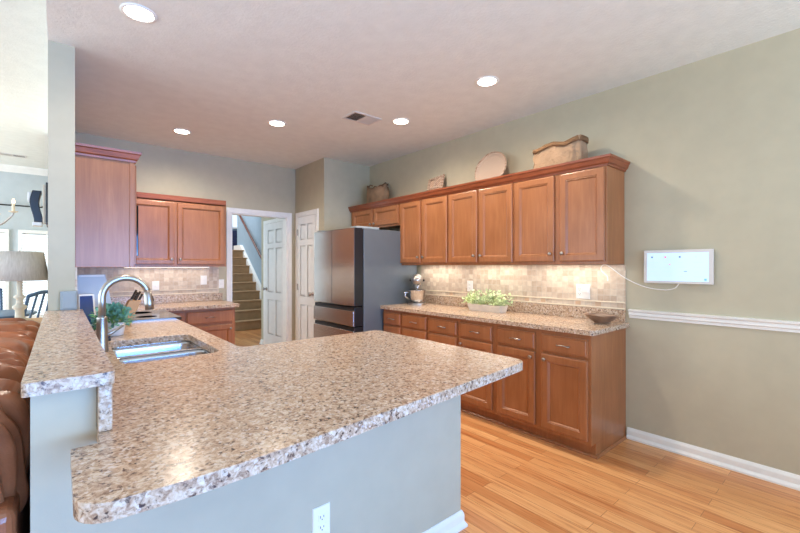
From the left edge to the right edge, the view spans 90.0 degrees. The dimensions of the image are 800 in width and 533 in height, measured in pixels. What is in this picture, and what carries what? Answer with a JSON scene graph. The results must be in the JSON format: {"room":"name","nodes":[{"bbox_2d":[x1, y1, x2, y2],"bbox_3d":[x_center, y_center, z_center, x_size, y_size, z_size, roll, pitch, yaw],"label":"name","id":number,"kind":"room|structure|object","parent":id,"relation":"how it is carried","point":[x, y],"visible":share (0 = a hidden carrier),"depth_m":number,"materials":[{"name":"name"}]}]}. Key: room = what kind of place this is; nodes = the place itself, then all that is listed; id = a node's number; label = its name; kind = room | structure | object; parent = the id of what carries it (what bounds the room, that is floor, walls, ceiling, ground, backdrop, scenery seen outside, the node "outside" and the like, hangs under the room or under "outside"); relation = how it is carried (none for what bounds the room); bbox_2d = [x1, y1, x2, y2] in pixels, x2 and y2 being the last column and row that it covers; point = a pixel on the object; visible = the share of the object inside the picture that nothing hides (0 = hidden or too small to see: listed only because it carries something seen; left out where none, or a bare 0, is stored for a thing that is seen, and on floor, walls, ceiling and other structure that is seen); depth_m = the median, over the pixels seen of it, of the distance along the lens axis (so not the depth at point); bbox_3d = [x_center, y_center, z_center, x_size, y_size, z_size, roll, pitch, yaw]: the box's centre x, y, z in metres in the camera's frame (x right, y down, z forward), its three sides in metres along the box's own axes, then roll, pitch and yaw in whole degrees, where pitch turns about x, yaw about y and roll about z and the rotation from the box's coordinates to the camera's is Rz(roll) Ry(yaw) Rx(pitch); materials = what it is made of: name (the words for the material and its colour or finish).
{"room":"kitchen","nodes":[
{"label":"kitchen","id":0,"kind":"room"},
{"bbox_2d":[0,0,47,168],"bbox_3d":[-2.519,-1.800,2.157,8.160,0.120,12.950,0,0,-40],"label":"ceiling","id":1,"kind":"structure","parent":0,"point":[23,23],"depth_m":3.78,"materials":[{"name":"white paint"}]},
{"bbox_2d":[0,199,17,225],"bbox_3d":[-4.563,-1.079,4.127,0.914,1.321,0.852,0,0,-40],"label":"chandelier","id":2,"kind":"object","parent":1,"relation":"hanging from","point":[13,211],"visible":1,"depth_m":4.35,"materials":[{"name":"silver metal"}]},
{"bbox_2d":[0,152,26,157],"bbox_3d":[-6.049,-1.736,6.243,0.320,0.009,0.150,0,0,-40],"label":"ceiling vent","id":3,"kind":"object","parent":1,"relation":"in","point":[5,154],"visible":1,"depth_m":6.24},
{"bbox_2d":[0,171,47,309],"bbox_3d":[-8.050,-0.190,5.866,4.543,3.100,0.130,0,0,-40],"label":"wall","id":4,"kind":"structure","parent":0,"point":[16,186],"depth_m":6.96,"materials":[{"name":"paint"}]},
{"bbox_2d":[0,229,8,309],"bbox_3d":[-7.299,0.135,6.447,1.440,1.556,0.120,0,0,-40],"label":"window","id":5,"kind":"structure","parent":4,"relation":"in","point":[4,233],"depth_m":6.86,"materials":[{"name":"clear glass"}]},
{"bbox_2d":[0,204,41,207],"bbox_3d":[-7.142,-1.050,6.487,2.330,0.024,0.102,0,0,-40],"label":"curtain rod","id":6,"kind":"object","parent":4,"relation":"attached to","point":[0,204],"visible":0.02,"depth_m":6.89,"materials":[{"name":"black metal"}]},
{"bbox_2d":[0,164,47,175],"bbox_3d":[-7.979,-1.683,5.783,4.543,0.115,0.090,0,0,-40],"label":"trim","id":7,"kind":"structure","parent":4,"relation":"attached to","point":[3,167],"depth_m":6.98,"materials":[{"name":"white wood"}]},
{"bbox_2d":[18,230,47,317],"bbox_3d":[-6.503,0.135,7.124,0.430,1.556,0.120,0,0,-40],"label":"window","id":8,"kind":"structure","parent":4,"relation":"in","point":[28,240],"depth_m":7.13,"materials":[{"name":"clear glass"}]},
{"bbox_2d":[30,40,96,532],"bbox_3d":[-3.560,-0.048,4.199,0.135,2.815,8.230,0,0,-40],"label":"wall","id":9,"kind":"structure","parent":0,"point":[61,422],"depth_m":1.10,"materials":[{"name":"paint"}]},
{"bbox_2d":[28,182,47,226],"bbox_3d":[-2.649,-0.448,2.932,0.118,0.305,0.300,0,0,-40],"label":"wall sconce","id":10,"kind":"object","parent":9,"relation":"attached to","point":[34,197],"visible":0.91,"depth_m":2.88,"materials":[{"name":"black plastic"}]},
{"bbox_2d":[21,309,114,397],"bbox_3d":[-1.522,0.302,1.823,0.188,0.034,2.089,0,0,-40],"label":"bar ledge","id":11,"kind":"object","parent":9,"relation":"on","point":[67,354],"visible":1,"depth_m":1.23,"materials":[{"name":"stone"}]},
{"bbox_2d":[60,291,76,309],"bbox_3d":[-2.169,0.222,2.618,0.086,0.124,0.037,0,0,-40],"label":"outlet box","id":12,"kind":"object","parent":11,"relation":"on","point":[68,299],"visible":1,"depth_m":2.60,"materials":[{"name":"grey plastic"}]},
{"bbox_2d":[75,267,76,290],"bbox_3d":[-2.849,0.225,3.478,0.011,0.439,2.148,0,0,-40],"label":"backsplash","id":13,"kind":"structure","parent":9,"relation":"attached to","point":[75,267],"depth_m":2.66,"materials":[{"name":"tile"}]},
{"bbox_2d":[75,155,135,266],"bbox_3d":[-2.171,-0.383,2.966,0.380,0.775,0.408,0,0,-40],"label":"upper cabinet","id":14,"kind":"object","parent":9,"relation":"attached to","point":[105,189],"visible":0.91,"depth_m":2.80,"materials":[{"name":"brown wood"}]},
{"bbox_2d":[75,142,141,163],"bbox_3d":[-2.584,-0.789,3.448,0.376,0.073,1.758,0,0,-40],"label":"crown molding","id":15,"kind":"structure","parent":9,"relation":"attached to","point":[82,149],"depth_m":2.78,"materials":[{"name":"brown wood"}]},
{"bbox_3d":[-2.560,-0.640,3.402,0.352,0.260,0.760,0,0,-40],"label":"upper cabinet","id":16,"kind":"object","parent":9,"relation":"attached to","visible":0},
{"bbox_2d":[136,205,137,255],"bbox_3d":[-2.522,-0.292,3.435,0.454,0.425,0.750,0,0,-40],"label":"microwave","id":17,"kind":"object","parent":16,"relation":"attached to","point":[136,205],"visible":0.06,"depth_m":3.27,"materials":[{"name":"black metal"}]},
{"bbox_2d":[75,132,294,340],"bbox_3d":[-2.367,-0.048,5.391,3.497,2.815,0.120,0,0,-40],"label":"wall","id":18,"kind":"structure","parent":0,"point":[242,184],"depth_m":5.25,"materials":[{"name":"paint"}]},
{"bbox_2d":[77,267,218,296],"bbox_3d":[-2.972,0.174,4.787,1.521,0.346,0.016,0,0,-40],"label":"tile backsplash","id":19,"kind":"structure","parent":18,"relation":"attached to","point":[172,281],"depth_m":4.87,"materials":[{"name":"beige tile"}]},
{"bbox_2d":[152,281,158,290],"bbox_3d":[-2.935,0.235,4.807,0.076,0.118,0.014,0,0,-40],"label":"light switch","id":20,"kind":"object","parent":19,"relation":"attached to","point":[155,284],"visible":1,"depth_m":4.81,"materials":[{"name":"plastic"}]},
{"bbox_2d":[200,275,206,284],"bbox_3d":[-2.528,0.175,5.154,0.076,0.118,0.014,0,0,-40],"label":"light switch","id":21,"kind":"object","parent":19,"relation":"attached to","point":[203,279],"visible":1,"depth_m":5.15,"materials":[{"name":"plastic"}]},
{"bbox_2d":[135,197,225,266],"bbox_3d":[-2.726,-0.385,4.758,1.175,0.770,0.379,0,0,-40],"label":"upper cabinet","id":22,"kind":"object","parent":18,"relation":"attached to","point":[170,234],"visible":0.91,"depth_m":4.69,"materials":[{"name":"brown wood"}]},
{"bbox_2d":[123,267,208,267],"bbox_3d":[-2.768,0.007,4.795,0.900,0.014,0.050,0,0,-40],"label":"light","id":23,"kind":"object","parent":22,"relation":"attached to","point":[123,267],"visible":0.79,"depth_m":4.75,"materials":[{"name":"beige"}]},
{"bbox_2d":[136,192,225,206],"bbox_3d":[-2.742,-0.789,4.777,1.175,0.073,0.330,0,0,-40],"label":"crown molding","id":24,"kind":"structure","parent":18,"relation":"attached to","point":[141,195],"depth_m":4.69,"materials":[{"name":"brown wood"}]},
{"bbox_2d":[219,279,223,287],"bbox_3d":[-2.369,0.230,5.302,0.070,0.118,0.014,0,0,-40],"label":"light switch","id":25,"kind":"object","parent":18,"relation":"attached to","point":[221,281],"visible":1,"depth_m":5.30,"materials":[{"name":"plastic"}]},
{"bbox_2d":[226,207,291,341],"bbox_3d":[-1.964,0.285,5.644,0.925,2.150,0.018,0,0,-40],"label":"trim","id":26,"kind":"structure","parent":18,"relation":"attached to","point":[229,211],"depth_m":5.69,"materials":[{"name":"white wood"}]},
{"bbox_2d":[237,216,260,282],"bbox_3d":[-3.000,-0.940,9.265,0.120,4.600,4.200,0,0,-40],"label":"wall","id":27,"kind":"structure","parent":0,"point":[253,224],"depth_m":9.96,"materials":[{"name":"paint"}]},
{"bbox_2d":[237,215,260,257],"bbox_3d":[-3.447,-0.473,9.616,0.108,1.852,2.543,0,0,-40],"label":"handrail","id":28,"kind":"object","parent":27,"relation":"attached to","point":[240,216],"visible":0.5,"depth_m":9.82,"materials":[{"name":"brown wood"}]},
{"bbox_2d":[97,395,460,532],"bbox_3d":[-0.298,0.920,1.644,1.522,0.880,0.110,0,0,-40],"label":"wall","id":29,"kind":"structure","parent":0,"point":[402,475],"depth_m":1.67,"materials":[{"name":"paint"}]},
{"bbox_2d":[312,502,329,532],"bbox_3d":[-0.305,0.995,1.559,0.076,0.122,0.009,0,0,-40],"label":"wall outlet","id":30,"kind":"object","parent":29,"relation":"attached to","point":[321,514],"visible":1,"depth_m":1.56,"materials":[{"name":"plastic"}]},
{"bbox_2d":[318,511,325,521],"bbox_3d":[-0.304,0.975,1.557,0.034,0.029,0.003,0,0,-40],"label":"socket","id":31,"kind":"object","parent":30,"relation":"attached to","point":[321,514],"depth_m":1.56,"materials":[{"name":"plastic"}]},
{"bbox_2d":[318,522,325,531],"bbox_3d":[-0.304,1.015,1.557,0.034,0.029,0.003,0,0,-40],"label":"socket","id":32,"kind":"object","parent":30,"relation":"attached to","point":[321,525],"depth_m":1.56,"materials":[{"name":"plastic"}]},
{"bbox_2d":[423,510,467,532],"bbox_3d":[-0.331,1.317,1.599,1.683,0.085,0.136,0,0,-40],"label":"baseboard","id":33,"kind":"structure","parent":29,"relation":"attached to","point":[454,523],"depth_m":2.03,"materials":[{"name":"white wood"}]},
{"bbox_2d":[261,158,369,338],"bbox_3d":[-1.443,-0.048,6.424,0.750,2.815,2.205,0,0,-40],"label":"wall","id":34,"kind":"structure","parent":0,"point":[331,186],"depth_m":5.56,"materials":[{"name":"paint"}]},
{"bbox_2d":[262,221,282,343],"bbox_3d":[-2.072,0.315,6.538,0.081,2.070,0.816,0,0,-40],"label":"door","id":35,"kind":"structure","parent":34,"relation":"in","point":[273,288],"depth_m":6.59,"materials":[{"name":"paint"}]},
{"bbox_2d":[263,218,282,343],"bbox_3d":[-2.053,0.290,6.565,0.018,2.140,0.930,0,0,-40],"label":"trim","id":36,"kind":"structure","parent":34,"relation":"attached to","point":[276,219],"depth_m":6.89,"materials":[{"name":"white wood"}]},
{"bbox_2d":[297,214,315,339],"bbox_3d":[-1.361,0.315,5.687,0.081,2.070,0.536,0,0,-40],"label":"door","id":37,"kind":"structure","parent":34,"relation":"in","point":[306,230],"depth_m":5.69,"materials":[{"name":"paint"}]},
{"bbox_2d":[295,208,318,339],"bbox_3d":[-1.332,0.285,5.701,0.018,2.150,0.670,0,0,-40],"label":"trim","id":38,"kind":"structure","parent":34,"relation":"attached to","point":[314,211],"depth_m":5.91,"materials":[{"name":"white wood"}]},
{"bbox_2d":[46,0,799,168],"bbox_3d":[0.102,-1.597,2.582,3.617,0.285,10.200,0,0,-40],"label":"ceiling","id":39,"kind":"structure","parent":0,"point":[218,71],"depth_m":2.83,"materials":[{"name":"white paint"}]},
{"bbox_2d":[119,3,157,22],"bbox_3d":[-1.499,-1.450,2.296,0.184,0.011,0.184,0,0,-40],"label":"recessed light","id":40,"kind":"object","parent":39,"relation":"in","point":[137,12],"visible":1,"depth_m":2.28,"materials":[{"name":"beige"}]},
{"bbox_2d":[172,128,191,133],"bbox_3d":[-2.345,-1.450,4.303,0.184,0.011,0.184,0,0,-40],"label":"recessed light","id":41,"kind":"object","parent":39,"relation":"in","point":[176,130],"visible":1,"depth_m":4.28,"materials":[{"name":"beige"}]},
{"bbox_2d":[267,120,285,126],"bbox_3d":[-1.249,-1.450,4.063,0.184,0.011,0.184,0,0,-40],"label":"recessed light","id":42,"kind":"object","parent":39,"relation":"in","point":[277,123],"visible":1,"depth_m":4.04,"materials":[{"name":"beige"}]},
{"bbox_2d":[342,111,381,125],"bbox_3d":[-0.372,-1.450,3.925,0.320,0.009,0.220,0,0,-40],"label":"ceiling vent","id":43,"kind":"object","parent":39,"relation":"in","point":[355,116],"visible":1,"depth_m":3.91,"materials":[{"name":"white metal"}]},
{"bbox_2d":[392,118,409,124],"bbox_3d":[0.010,-1.450,4.007,0.184,0.011,0.184,0,0,-40],"label":"recessed light","id":44,"kind":"object","parent":39,"relation":"in","point":[399,121],"visible":1,"depth_m":3.99,"materials":[{"name":"white"}]},
{"bbox_2d":[475,76,498,86],"bbox_3d":[0.683,-1.450,3.142,0.184,0.011,0.184,0,0,-40],"label":"recessed light","id":45,"kind":"object","parent":39,"relation":"in","point":[485,81],"visible":1,"depth_m":3.13,"materials":[{"name":"beige"}]},
{"bbox_2d":[235,329,799,532],"bbox_3d":[-2.247,1.385,2.486,9.000,0.050,13.100,0,0,-40],"label":"floor","id":46,"kind":"structure","parent":0,"point":[513,481],"depth_m":2.42,"materials":[{"name":"brown wood"}]},
{"bbox_2d":[0,288,2,309],"bbox_3d":[-5.976,0.826,5.710,0.420,1.075,0.562,0,0,-40],"label":"dining chair","id":47,"kind":"object","parent":46,"relation":"on","point":[1,289],"visible":0.38,"depth_m":5.97,"materials":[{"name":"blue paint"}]},
{"bbox_2d":[0,310,36,318],"bbox_3d":[-5.379,0.983,5.008,1.240,0.755,1.240,0,0,-40],"label":"dining table","id":48,"kind":"object","parent":46,"relation":"on","point":[3,313],"visible":0.56,"depth_m":5.15,"materials":[{"name":"blue paint"}]},
{"bbox_2d":[0,318,39,532],"bbox_3d":[-2.202,0.844,1.711,1.036,1.032,2.623,0,0,-40],"label":"sofa","id":49,"kind":"object","parent":46,"relation":"on","point":[17,335],"visible":0.74,"depth_m":1.16,"materials":[{"name":"brown leather"}]},
{"bbox_2d":[0,362,29,512],"bbox_3d":[-1.391,0.553,1.213,0.437,0.439,0.790,0,0,-40],"label":"cushion","id":50,"kind":"object","parent":49,"relation":"on","point":[14,409],"depth_m":1.14,"materials":[{"name":"brown leather"}]},
{"bbox_2d":[0,332,34,366],"bbox_3d":[-1.899,0.546,1.811,0.440,0.437,0.820,0,0,-40],"label":"cushion","id":51,"kind":"object","parent":49,"relation":"on","point":[15,347],"depth_m":1.82,"materials":[{"name":"brown leather"}]},
{"bbox_2d":[0,318,39,340],"bbox_3d":[-2.411,0.550,2.413,0.424,0.442,0.800,0,0,-40],"label":"cushion","id":52,"kind":"object","parent":49,"relation":"on","point":[29,327],"depth_m":2.36,"materials":[{"name":"brown leather"}]},
{"bbox_2d":[24,290,47,317],"bbox_3d":[-4.593,0.826,4.892,0.562,1.075,0.420,0,0,2],"label":"dining chair","id":53,"kind":"object","parent":46,"relation":"on","point":[43,292],"visible":0.29,"depth_m":4.79,"materials":[{"name":"blue paint"}]},
{"bbox_2d":[29,317,42,323],"bbox_3d":[-3.284,0.910,3.180,0.720,0.900,0.600,0,0,-40],"label":"console table","id":54,"kind":"object","parent":46,"relation":"on","point":[39,320],"visible":0.02,"depth_m":3.47,"materials":[{"name":"brown wood"}]},
{"bbox_2d":[0,251,47,319],"bbox_3d":[-3.119,0.165,3.281,0.370,0.589,0.370,0,0,-40],"label":"table lamp","id":55,"kind":"object","parent":54,"relation":"on","point":[19,266],"visible":0.85,"depth_m":3.20,"materials":[{"name":"fabric"}]},
{"bbox_2d":[132,309,181,321],"bbox_3d":[-2.400,0.881,3.518,0.715,0.899,0.792,0,0,-40],"label":"range","id":56,"kind":"object","parent":46,"relation":"on","point":[145,315],"visible":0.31,"depth_m":3.53,"materials":[{"name":"silver metal"}]},
{"bbox_2d":[169,307,234,344],"bbox_3d":[-2.673,0.920,4.436,1.522,0.879,0.941,0,0,-40],"label":"base cabinet","id":57,"kind":"object","parent":46,"relation":"on","point":[219,322],"visible":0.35,"depth_m":4.63,"materials":[{"name":"brown wood"}]},
{"bbox_2d":[122,300,238,310],"bbox_3d":[-2.652,0.463,4.447,1.566,0.035,0.947,0,0,-40],"label":"countertop","id":58,"kind":"structure","parent":57,"relation":"on","point":[176,306],"depth_m":4.59,"materials":[{"name":"stone"}]},
{"bbox_2d":[110,293,222,304],"bbox_3d":[-2.946,0.396,4.807,1.545,0.096,0.020,0,0,-40],"label":"granite upstand","id":59,"kind":"object","parent":58,"relation":"on","point":[204,296],"visible":0.55,"depth_m":4.96,"materials":[{"name":"beige stone"}]},
{"bbox_2d":[232,245,260,330],"bbox_3d":[-4.558,0.399,9.105,2.460,1.922,2.575,0,0,-40],"label":"staircase","id":60,"kind":"structure","parent":46,"relation":"on","point":[246,286],"depth_m":9.30,"materials":[{"name":"carpet"}]},
{"bbox_2d":[314,226,416,337],"bbox_3d":[-0.438,0.457,4.975,0.940,1.806,0.895,0,0,-40],"label":"refrigerator","id":61,"kind":"object","parent":46,"relation":"on","point":[358,270],"visible":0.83,"depth_m":4.57,"materials":[{"name":"metal"}]},
{"bbox_2d":[384,309,401,334],"bbox_3d":[0.134,0.920,4.642,0.660,0.880,0.324,0,0,-40],"label":"base cabinet","id":62,"kind":"object","parent":46,"relation":"on","point":[392,318],"visible":0.23,"depth_m":4.43,"materials":[{"name":"brown wood"}]},
{"bbox_2d":[402,311,428,339],"bbox_3d":[0.370,0.920,4.365,0.660,0.880,0.403,0,0,-40],"label":"base cabinet","id":63,"kind":"object","parent":46,"relation":"on","point":[416,325],"visible":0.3,"depth_m":4.15,"materials":[{"name":"brown wood"}]},
{"bbox_2d":[429,315,463,408],"bbox_3d":[0.632,0.920,4.057,0.660,0.880,0.406,0,0,-40],"label":"base cabinet","id":64,"kind":"object","parent":46,"relation":"on","point":[445,330],"visible":0.25,"depth_m":3.84,"materials":[{"name":"brown wood"}]},
{"bbox_2d":[458,319,500,421],"bbox_3d":[0.897,0.920,3.746,0.660,0.880,0.411,0,0,-40],"label":"base cabinet","id":65,"kind":"object","parent":46,"relation":"on","point":[475,335],"visible":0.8,"depth_m":3.52,"materials":[{"name":"brown wood"}]},
{"bbox_2d":[496,324,625,454],"bbox_3d":[1.291,0.920,3.283,0.660,0.880,0.804,0,0,-40],"label":"base cabinet","id":66,"kind":"object","parent":46,"relation":"on","point":[570,389],"visible":0.96,"depth_m":3.01,"materials":[{"name":"brown wood"}]},
{"bbox_2d":[380,303,629,335],"bbox_3d":[0.798,0.463,3.869,0.650,0.035,2.389,0,0,-40],"label":"countertop","id":67,"kind":"structure","parent":66,"relation":"on","point":[581,326],"depth_m":3.42,"materials":[{"name":"stone"}]},
{"bbox_2d":[404,274,425,305],"bbox_3d":[0.178,0.266,4.677,0.249,0.356,0.343,0,0,3],"label":"stand mixer","id":68,"kind":"object","parent":67,"relation":"on","point":[416,294],"visible":1,"depth_m":4.57,"materials":[{"name":"silver metal"}]},
{"bbox_2d":[404,289,425,302],"bbox_3d":[0.185,0.344,4.626,0.239,0.150,0.205,0,0,-40],"label":"bowl","id":69,"kind":"object","parent":68,"relation":"on","point":[416,295],"depth_m":4.57,"materials":[{"name":"silver metal"}]},
{"bbox_2d":[458,288,513,312],"bbox_3d":[0.855,0.330,3.981,0.300,0.229,0.533,0,0,-40],"label":"planter","id":70,"kind":"object","parent":67,"relation":"on","point":[477,304],"visible":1,"depth_m":3.91,"materials":[{"name":"green plant"}]},
{"bbox_2d":[423,295,625,321],"bbox_3d":[1.004,0.397,4.112,0.020,0.097,2.438,0,0,-40],"label":"granite upstand","id":71,"kind":"object","parent":67,"relation":"on","point":[536,308],"visible":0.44,"depth_m":3.70,"materials":[{"name":"beige stone"}]},
{"bbox_2d":[584,312,619,323],"bbox_3d":[1.571,0.407,3.123,0.208,0.074,0.260,0,0,-40],"label":"wooden bowl","id":72,"kind":"object","parent":67,"relation":"on","point":[599,318],"visible":1,"depth_m":3.08,"materials":[{"name":"brown wood"}]},
{"bbox_2d":[461,408,626,458],"bbox_3d":[0.834,1.351,3.897,0.556,0.018,2.365,0,0,-40],"label":"trim","id":73,"kind":"structure","parent":66,"relation":"attached to","point":[622,439],"depth_m":3.10,"materials":[{"name":"brown wood"}]},
{"bbox_3d":[-0.576,0.922,1.965,1.511,0.876,0.738,0,0,-40],"label":"base cabinet","id":74,"kind":"object","parent":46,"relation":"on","visible":0},
{"bbox_2d":[70,319,522,523],"bbox_3d":[-0.886,0.464,2.368,1.680,0.038,2.915,0,0,-40],"label":"countertop","id":75,"kind":"structure","parent":74,"relation":"on","point":[185,427],"depth_m":1.30,"materials":[{"name":"stone"}]},
{"bbox_2d":[79,294,95,326],"bbox_3d":[-2.185,0.320,2.796,0.096,0.249,0.110,0,0,-40],"label":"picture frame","id":76,"kind":"object","parent":75,"relation":"on","point":[86,301],"visible":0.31,"depth_m":2.78,"materials":[{"name":"plastic"}]},
{"bbox_2d":[77,274,111,314],"bbox_3d":[-2.237,0.252,2.952,0.229,0.384,0.074,0,0,-40],"label":"cutting board","id":77,"kind":"object","parent":75,"relation":"on","point":[86,284],"visible":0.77,"depth_m":2.94,"materials":[{"name":"plastic"}]},
{"bbox_2d":[97,384,112,431],"bbox_3d":[-1.469,0.382,1.872,0.031,0.124,2.085,0,0,-40],"label":"granite upstand","id":78,"kind":"object","parent":75,"relation":"on","point":[104,393],"visible":0.44,"depth_m":1.08,"materials":[{"name":"beige stone"}]},
{"bbox_2d":[88,302,134,335],"bbox_3d":[-1.854,0.335,2.567,0.270,0.218,0.299,0,0,-40],"label":"potted plant","id":79,"kind":"object","parent":75,"relation":"on","point":[114,312],"visible":0.76,"depth_m":2.55,"materials":[{"name":"green plant"}]},
{"bbox_2d":[96,275,153,351],"bbox_3d":[-1.477,0.245,2.157,0.264,0.400,0.056,0,0,-40],"label":"faucet","id":80,"kind":"object","parent":75,"relation":"on","point":[102,333],"visible":0.94,"depth_m":2.09,"materials":[{"name":"silver metal"}]},
{"bbox_2d":[120,300,140,325],"bbox_3d":[-2.045,0.349,3.013,0.152,0.190,0.100,0,0,-40],"label":"knife block","id":81,"kind":"object","parent":75,"relation":"on","point":[134,304],"visible":0.33,"depth_m":2.99,"materials":[{"name":"brown wood"}]},
{"bbox_2d":[112,340,209,363],"bbox_3d":[-1.330,0.582,2.226,0.470,0.195,0.765,0,0,-40],"label":"sink","id":82,"kind":"object","parent":75,"relation":"in","point":[182,348],"visible":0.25,"depth_m":2.40,"materials":[{"name":"metal"}]},
{"bbox_2d":[370,28,799,474],"bbox_3d":[1.855,-0.048,3.220,0.120,2.815,8.900,0,0,-40],"label":"wall","id":83,"kind":"structure","parent":0,"point":[711,145],"depth_m":2.80,"materials":[{"name":"paint"}]},
{"bbox_2d":[352,204,399,229],"bbox_3d":[-0.230,-0.635,5.286,0.379,0.280,1.052,0,0,-40],"label":"upper cabinet","id":84,"kind":"object","parent":83,"relation":"attached to","point":[386,217],"visible":0.59,"depth_m":5.11,"materials":[{"name":"brown wood"}]},
{"bbox_2d":[400,195,448,264],"bbox_3d":[0.364,-0.395,4.587,0.379,0.760,0.786,0,0,-40],"label":"upper cabinet","id":85,"kind":"object","parent":83,"relation":"attached to","point":[424,223],"visible":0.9,"depth_m":4.44,"materials":[{"name":"brown wood"}]},
{"bbox_2d":[449,182,514,264],"bbox_3d":[0.877,-0.395,3.985,0.379,0.760,0.798,0,0,-40],"label":"upper cabinet","id":86,"kind":"object","parent":83,"relation":"attached to","point":[481,221],"visible":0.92,"depth_m":3.83,"materials":[{"name":"brown wood"}]},
{"bbox_2d":[348,153,629,212],"bbox_3d":[0.550,-0.791,4.374,0.373,0.073,3.491,0,0,-40],"label":"crown molding","id":87,"kind":"structure","parent":83,"relation":"attached to","point":[611,160],"depth_m":3.58,"materials":[{"name":"brown wood"}]},
{"bbox_2d":[421,265,625,309],"bbox_3d":[1.005,0.167,4.114,0.016,0.362,2.438,0,0,-40],"label":"tile backsplash","id":88,"kind":"structure","parent":83,"relation":"attached to","point":[541,284],"depth_m":3.78,"materials":[{"name":"beige tile"}]},
{"bbox_2d":[467,281,472,290],"bbox_3d":[0.765,0.215,4.387,0.009,0.118,0.076,0,0,-40],"label":"wall outlet","id":89,"kind":"object","parent":88,"relation":"attached to","point":[469,283],"visible":0.98,"depth_m":4.38,"materials":[{"name":"plastic"}]},
{"bbox_2d":[576,284,589,298],"bbox_3d":[1.570,0.215,3.437,0.014,0.125,0.120,0,0,-40],"label":"light switch","id":90,"kind":"object","parent":88,"relation":"attached to","point":[579,287],"visible":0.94,"depth_m":3.45,"materials":[{"name":"plastic"}]},
{"bbox_2d":[583,286,589,292],"bbox_3d":[1.579,0.195,3.391,0.044,0.060,0.048,0,0,-40],"label":"power adapter","id":91,"kind":"object","parent":90,"relation":"attached to","point":[586,289],"visible":1,"depth_m":3.37,"materials":[{"name":"plastic"}]},
{"bbox_2d":[515,165,623,264],"bbox_3d":[1.393,-0.395,3.378,0.379,0.760,0.798,0,0,-40],"label":"upper cabinet","id":92,"kind":"object","parent":83,"relation":"attached to","point":[575,217],"visible":0.99,"depth_m":3.19,"materials":[{"name":"brown wood"}]},
{"bbox_3d":[0.552,-0.783,4.405,0.327,0.014,3.444,0,0,-40],"label":"board","id":93,"kind":"object","parent":92,"relation":"on","visible":0},
{"bbox_2d":[367,182,389,202],"bbox_3d":[-0.306,-0.952,5.453,0.200,0.327,0.451,0,0,-40],"label":"basket","id":94,"kind":"object","parent":93,"relation":"on","point":[381,192],"visible":0.8,"depth_m":5.31,"materials":[{"name":"brown wicker"}]},
{"bbox_2d":[427,174,444,190],"bbox_3d":[0.407,-0.928,4.692,0.088,0.275,0.250,0,0,-40],"label":"carved plaque","id":95,"kind":"object","parent":93,"relation":"on","point":[437,182],"visible":0.59,"depth_m":4.67,"materials":[{"name":"wood"}]},
{"bbox_2d":[475,151,506,180],"bbox_3d":[0.903,-0.976,3.998,0.105,0.355,0.382,0,0,-40],"label":"woven tray","id":96,"kind":"object","parent":93,"relation":"on","point":[493,164],"visible":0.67,"depth_m":4.02,"materials":[{"name":"wicker"}]},
{"bbox_2d":[532,134,588,168],"bbox_3d":[1.353,-0.922,3.391,0.222,0.265,0.460,0,0,-40],"label":"basket","id":97,"kind":"object","parent":93,"relation":"on","point":[574,148],"visible":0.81,"depth_m":3.28,"materials":[{"name":"beige wicker"}]},
{"bbox_2d":[600,249,713,289],"bbox_3d":[1.911,0.028,3.035,0.036,0.301,0.756,0,0,-40],"label":"wall display","id":98,"kind":"object","parent":83,"relation":"attached to","point":[685,266],"visible":0.97,"depth_m":2.89,"materials":[{"name":"white plastic"},{"name":"glass"}]},
{"bbox_2d":[626,427,799,490],"bbox_3d":[3.242,1.317,1.479,0.026,0.085,4.450,0,0,-40],"label":"baseboard","id":99,"kind":"structure","parent":83,"relation":"attached to","point":[783,478],"depth_m":2.73,"materials":[{"name":"white wood"}]},
{"bbox_2d":[628,309,799,332],"bbox_3d":[3.244,0.370,1.471,0.032,0.069,4.435,0,0,-40],"label":"trim","id":100,"kind":"structure","parent":83,"relation":"attached to","point":[729,321],"depth_m":2.72,"materials":[{"name":"white wood"}]},
{"bbox_3d":[-6.379,-1.790,11.721,5.322,2.900,0.120,0,0,-40],"label":"wall","id":101,"kind":"structure","parent":0,"visible":0},
{"bbox_2d":[232,215,236,228],"bbox_3d":[-5.290,-1.690,12.542,1.000,1.000,0.040,0,0,-40],"label":"window","id":102,"kind":"structure","parent":101,"relation":"in","point":[234,217],"depth_m":12.61,"materials":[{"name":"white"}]},
{"bbox_3d":[-5.540,-0.305,10.829,5.200,0.231,2.325,0,0,-40],"label":"floor","id":103,"kind":"structure","parent":0,"visible":0},
{"bbox_2d":[232,230,236,249],"bbox_3d":[-5.223,-0.755,12.154,1.200,0.669,0.518,0,0,-40],"label":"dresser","id":104,"kind":"object","parent":103,"relation":"on","point":[234,232],"visible":0.02,"depth_m":12.03,"materials":[{"name":"blue wood"}]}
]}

